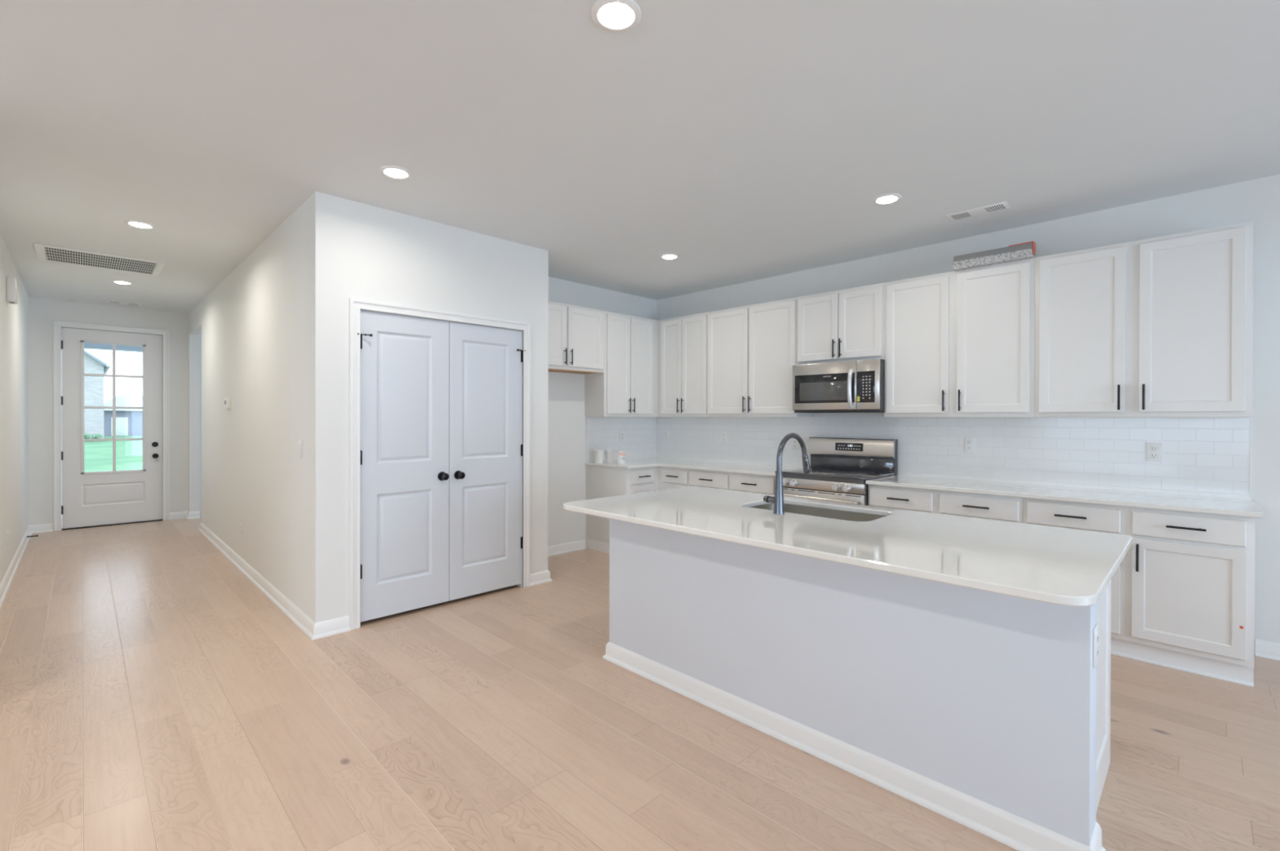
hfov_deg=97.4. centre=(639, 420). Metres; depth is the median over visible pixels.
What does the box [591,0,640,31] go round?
recessed light
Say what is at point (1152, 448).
receptacle
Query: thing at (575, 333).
upper cabinet
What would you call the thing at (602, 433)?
tile backsplash
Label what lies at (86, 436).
shrub
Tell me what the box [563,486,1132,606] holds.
island countertop
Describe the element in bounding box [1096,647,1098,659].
receptacle
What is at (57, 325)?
door frame
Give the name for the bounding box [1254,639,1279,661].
baseboard
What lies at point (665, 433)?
wall outlet
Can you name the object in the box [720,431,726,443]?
wall outlet
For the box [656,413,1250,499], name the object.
tile backsplash
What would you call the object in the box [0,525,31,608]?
baseboard
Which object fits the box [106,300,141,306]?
ceiling vent
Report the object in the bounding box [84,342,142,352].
porch roof
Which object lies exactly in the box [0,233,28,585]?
wall
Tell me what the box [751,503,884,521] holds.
sink
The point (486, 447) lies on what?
door
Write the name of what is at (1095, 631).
wall outlet
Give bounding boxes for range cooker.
[773,437,897,506]
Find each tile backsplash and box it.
[586,417,656,462]
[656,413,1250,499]
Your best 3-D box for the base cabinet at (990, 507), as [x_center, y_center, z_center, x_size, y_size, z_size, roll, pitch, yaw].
[2.247,0.912,4.065,0.644,0.867,0.978,0,0,-45]
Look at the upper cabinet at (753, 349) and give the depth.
5.28 m
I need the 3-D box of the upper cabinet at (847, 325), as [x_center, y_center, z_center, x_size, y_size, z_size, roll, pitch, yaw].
[1.750,-0.784,4.794,0.361,0.608,0.764,0,0,-45]
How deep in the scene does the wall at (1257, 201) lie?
3.42 m
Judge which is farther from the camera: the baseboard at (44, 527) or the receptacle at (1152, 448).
the baseboard at (44, 527)
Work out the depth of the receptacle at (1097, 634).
1.71 m
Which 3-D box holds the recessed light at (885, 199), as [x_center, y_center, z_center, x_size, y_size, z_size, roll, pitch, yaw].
[1.556,-1.388,3.542,0.172,0.018,0.172,0,0,-45]
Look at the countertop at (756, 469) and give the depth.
5.54 m
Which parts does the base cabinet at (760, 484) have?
drawer, handle, drawer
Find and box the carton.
[952,241,1035,271]
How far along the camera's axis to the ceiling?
2.65 m
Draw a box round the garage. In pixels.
[103,395,142,436]
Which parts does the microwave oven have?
door, door glass, door handle, control panel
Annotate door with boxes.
[61,327,162,528]
[357,310,448,622]
[448,321,525,600]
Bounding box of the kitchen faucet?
[763,433,811,514]
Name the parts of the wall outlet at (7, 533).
plate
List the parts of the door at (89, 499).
lite frame, knob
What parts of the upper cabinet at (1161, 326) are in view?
door, handle, handle, panel, door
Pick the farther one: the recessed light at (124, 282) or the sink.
the recessed light at (124, 282)
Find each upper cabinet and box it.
[548,301,604,374]
[584,311,656,417]
[657,312,707,417]
[707,297,813,417]
[797,283,884,364]
[884,257,1035,417]
[1034,221,1253,417]
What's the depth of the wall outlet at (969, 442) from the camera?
4.27 m
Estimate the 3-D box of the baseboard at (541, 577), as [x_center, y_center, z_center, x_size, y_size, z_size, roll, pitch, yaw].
[-0.731,1.288,5.187,1.161,0.092,0.726,0,0,-45]
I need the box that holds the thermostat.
[224,397,231,408]
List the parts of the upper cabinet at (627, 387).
door, door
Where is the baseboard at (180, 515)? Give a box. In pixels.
[169,511,199,519]
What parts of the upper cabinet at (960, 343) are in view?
door, handle, handle, door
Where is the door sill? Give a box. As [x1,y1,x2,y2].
[62,519,162,530]
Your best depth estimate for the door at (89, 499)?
7.02 m
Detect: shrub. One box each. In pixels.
[84,433,90,439]
[91,433,102,439]
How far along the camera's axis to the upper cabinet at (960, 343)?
4.02 m
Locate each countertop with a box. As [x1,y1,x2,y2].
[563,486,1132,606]
[584,457,799,476]
[865,475,1262,518]
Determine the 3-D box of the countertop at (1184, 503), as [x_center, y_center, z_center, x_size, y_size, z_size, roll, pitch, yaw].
[2.617,0.467,3.719,0.649,0.027,1.990,0,0,-45]
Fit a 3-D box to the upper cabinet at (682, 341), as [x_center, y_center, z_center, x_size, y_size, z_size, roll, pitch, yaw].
[0.530,-0.566,6.021,0.361,1.061,0.694,0,0,-45]
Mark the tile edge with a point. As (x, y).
(1251, 417)
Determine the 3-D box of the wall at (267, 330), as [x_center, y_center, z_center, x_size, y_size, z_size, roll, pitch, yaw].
[-3.987,-0.047,5.534,0.110,2.743,5.770,0,0,-45]
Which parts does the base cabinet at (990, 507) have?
handle, drawer, handle, drawer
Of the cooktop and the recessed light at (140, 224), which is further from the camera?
the cooktop
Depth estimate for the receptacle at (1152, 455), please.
3.54 m
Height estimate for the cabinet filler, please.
1.059 m
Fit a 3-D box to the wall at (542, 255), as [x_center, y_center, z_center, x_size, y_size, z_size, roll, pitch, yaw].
[-1.050,-0.037,4.880,0.110,2.743,0.700,0,0,-45]
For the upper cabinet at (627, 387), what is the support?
attached to the wall at (566, 420)
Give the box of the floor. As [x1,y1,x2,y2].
[0,516,1279,850]
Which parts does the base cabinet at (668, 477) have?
door, drawer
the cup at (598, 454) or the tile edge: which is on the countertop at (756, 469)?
the cup at (598, 454)
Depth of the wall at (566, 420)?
5.71 m
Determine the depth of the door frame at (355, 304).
3.70 m
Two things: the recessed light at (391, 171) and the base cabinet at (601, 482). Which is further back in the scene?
the base cabinet at (601, 482)
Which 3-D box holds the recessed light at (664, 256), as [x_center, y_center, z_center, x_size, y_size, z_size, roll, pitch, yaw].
[0.252,-1.396,4.811,0.172,0.018,0.172,0,0,-45]
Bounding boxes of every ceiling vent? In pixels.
[33,243,165,276]
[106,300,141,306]
[945,201,1011,221]
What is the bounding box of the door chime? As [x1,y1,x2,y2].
[6,276,17,304]
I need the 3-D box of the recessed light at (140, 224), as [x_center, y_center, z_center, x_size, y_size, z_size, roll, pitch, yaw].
[-3.597,-1.402,4.044,0.172,0.018,0.172,0,0,-45]
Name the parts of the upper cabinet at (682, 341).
door, door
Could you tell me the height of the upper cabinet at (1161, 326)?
1.061 m
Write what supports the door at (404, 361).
in the wall at (381, 255)
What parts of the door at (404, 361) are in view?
knob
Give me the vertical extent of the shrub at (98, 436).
0.530 m
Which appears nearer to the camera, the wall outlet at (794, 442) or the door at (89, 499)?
the wall outlet at (794, 442)
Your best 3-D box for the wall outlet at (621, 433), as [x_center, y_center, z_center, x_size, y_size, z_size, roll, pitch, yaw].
[-0.197,0.176,6.206,0.072,0.116,0.009,0,0,-45]
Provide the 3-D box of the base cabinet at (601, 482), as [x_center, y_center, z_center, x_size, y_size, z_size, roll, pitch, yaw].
[-0.167,0.900,5.788,0.459,0.867,0.666,0,0,-45]
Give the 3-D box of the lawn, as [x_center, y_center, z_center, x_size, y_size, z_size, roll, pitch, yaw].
[-63.396,1.527,59.925,65.000,0.100,154.730,0,0,-45]
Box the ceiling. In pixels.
[0,0,1279,313]
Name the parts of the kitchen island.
baseboard, panel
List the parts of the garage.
garage door, entry door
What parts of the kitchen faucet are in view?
lever handle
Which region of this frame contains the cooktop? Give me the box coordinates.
[775,466,894,484]
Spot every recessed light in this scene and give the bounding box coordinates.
[111,280,133,284]
[124,220,155,229]
[379,165,412,179]
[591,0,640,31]
[659,253,679,259]
[871,193,902,204]
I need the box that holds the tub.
[616,450,625,464]
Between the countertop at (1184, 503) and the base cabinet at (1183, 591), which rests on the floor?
the base cabinet at (1183, 591)
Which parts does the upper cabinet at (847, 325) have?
door, handle, handle, door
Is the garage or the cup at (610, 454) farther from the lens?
the garage
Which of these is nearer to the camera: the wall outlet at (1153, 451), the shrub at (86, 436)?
the wall outlet at (1153, 451)
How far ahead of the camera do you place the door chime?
4.60 m
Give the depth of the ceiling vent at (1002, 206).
3.74 m
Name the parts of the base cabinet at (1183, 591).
handle, drawer, door, handle, handle, drawer, door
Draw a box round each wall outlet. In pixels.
[6,530,8,545]
[619,431,624,441]
[663,431,668,440]
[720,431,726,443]
[791,438,798,450]
[964,437,974,453]
[1093,624,1098,667]
[1146,443,1161,462]
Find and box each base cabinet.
[586,465,658,554]
[658,466,688,490]
[688,469,775,495]
[868,484,1022,523]
[1022,497,1255,687]
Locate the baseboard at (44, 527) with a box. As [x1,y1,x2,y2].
[29,523,53,533]
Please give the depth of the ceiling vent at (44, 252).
4.97 m
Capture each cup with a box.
[593,449,604,463]
[604,449,614,462]
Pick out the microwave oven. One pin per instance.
(854, 386)
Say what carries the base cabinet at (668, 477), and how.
on the floor
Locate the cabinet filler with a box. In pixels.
[656,320,657,417]
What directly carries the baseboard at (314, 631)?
attached to the wall at (267, 330)
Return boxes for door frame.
[53,320,169,531]
[349,297,530,630]
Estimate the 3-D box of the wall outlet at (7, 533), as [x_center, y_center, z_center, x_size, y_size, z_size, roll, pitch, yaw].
[-5.178,0.961,4.603,0.009,0.116,0.072,0,0,-45]
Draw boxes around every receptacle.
[1096,633,1098,644]
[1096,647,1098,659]
[1150,446,1157,451]
[1150,453,1157,457]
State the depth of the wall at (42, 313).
6.81 m
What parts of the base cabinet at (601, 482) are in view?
drawer, door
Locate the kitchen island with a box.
[602,503,1111,850]
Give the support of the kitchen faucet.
on the island countertop at (1056, 566)
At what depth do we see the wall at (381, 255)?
3.84 m
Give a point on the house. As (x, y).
(94, 363)
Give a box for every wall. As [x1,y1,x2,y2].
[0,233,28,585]
[28,297,201,531]
[188,191,335,622]
[334,196,537,618]
[537,248,548,572]
[547,276,657,546]
[657,174,1279,654]
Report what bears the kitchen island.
on the floor
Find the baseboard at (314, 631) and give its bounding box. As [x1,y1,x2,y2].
[198,523,350,640]
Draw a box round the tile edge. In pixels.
[1249,417,1251,499]
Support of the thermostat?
attached to the wall at (267, 330)
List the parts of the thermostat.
wall plate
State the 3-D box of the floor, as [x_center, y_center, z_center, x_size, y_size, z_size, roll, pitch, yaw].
[-2.143,1.395,1.877,10.300,0.100,13.870,0,0,-45]
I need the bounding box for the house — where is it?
[84,348,110,439]
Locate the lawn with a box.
[84,435,142,472]
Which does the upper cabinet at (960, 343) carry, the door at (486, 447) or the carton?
the carton
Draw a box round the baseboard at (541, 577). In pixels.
[528,539,586,586]
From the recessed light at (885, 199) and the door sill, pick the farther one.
the door sill
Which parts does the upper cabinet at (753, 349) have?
door, handle, handle, door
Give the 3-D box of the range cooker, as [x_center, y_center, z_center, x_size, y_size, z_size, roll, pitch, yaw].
[1.612,0.734,4.665,0.720,1.157,0.760,0,0,-45]
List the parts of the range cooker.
burner knob, burner knob, oven handle, oven door, control panel, burner knob, burner knob, display panel, glass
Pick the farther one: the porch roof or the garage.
the garage
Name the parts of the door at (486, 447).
knob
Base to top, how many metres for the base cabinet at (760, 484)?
0.867 m
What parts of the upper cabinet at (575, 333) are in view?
door, handle, handle, panel, rail, door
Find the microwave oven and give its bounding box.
[792,359,884,413]
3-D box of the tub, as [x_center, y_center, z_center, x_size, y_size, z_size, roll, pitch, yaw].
[-0.192,0.373,5.665,0.090,0.130,0.090,0,0,-45]

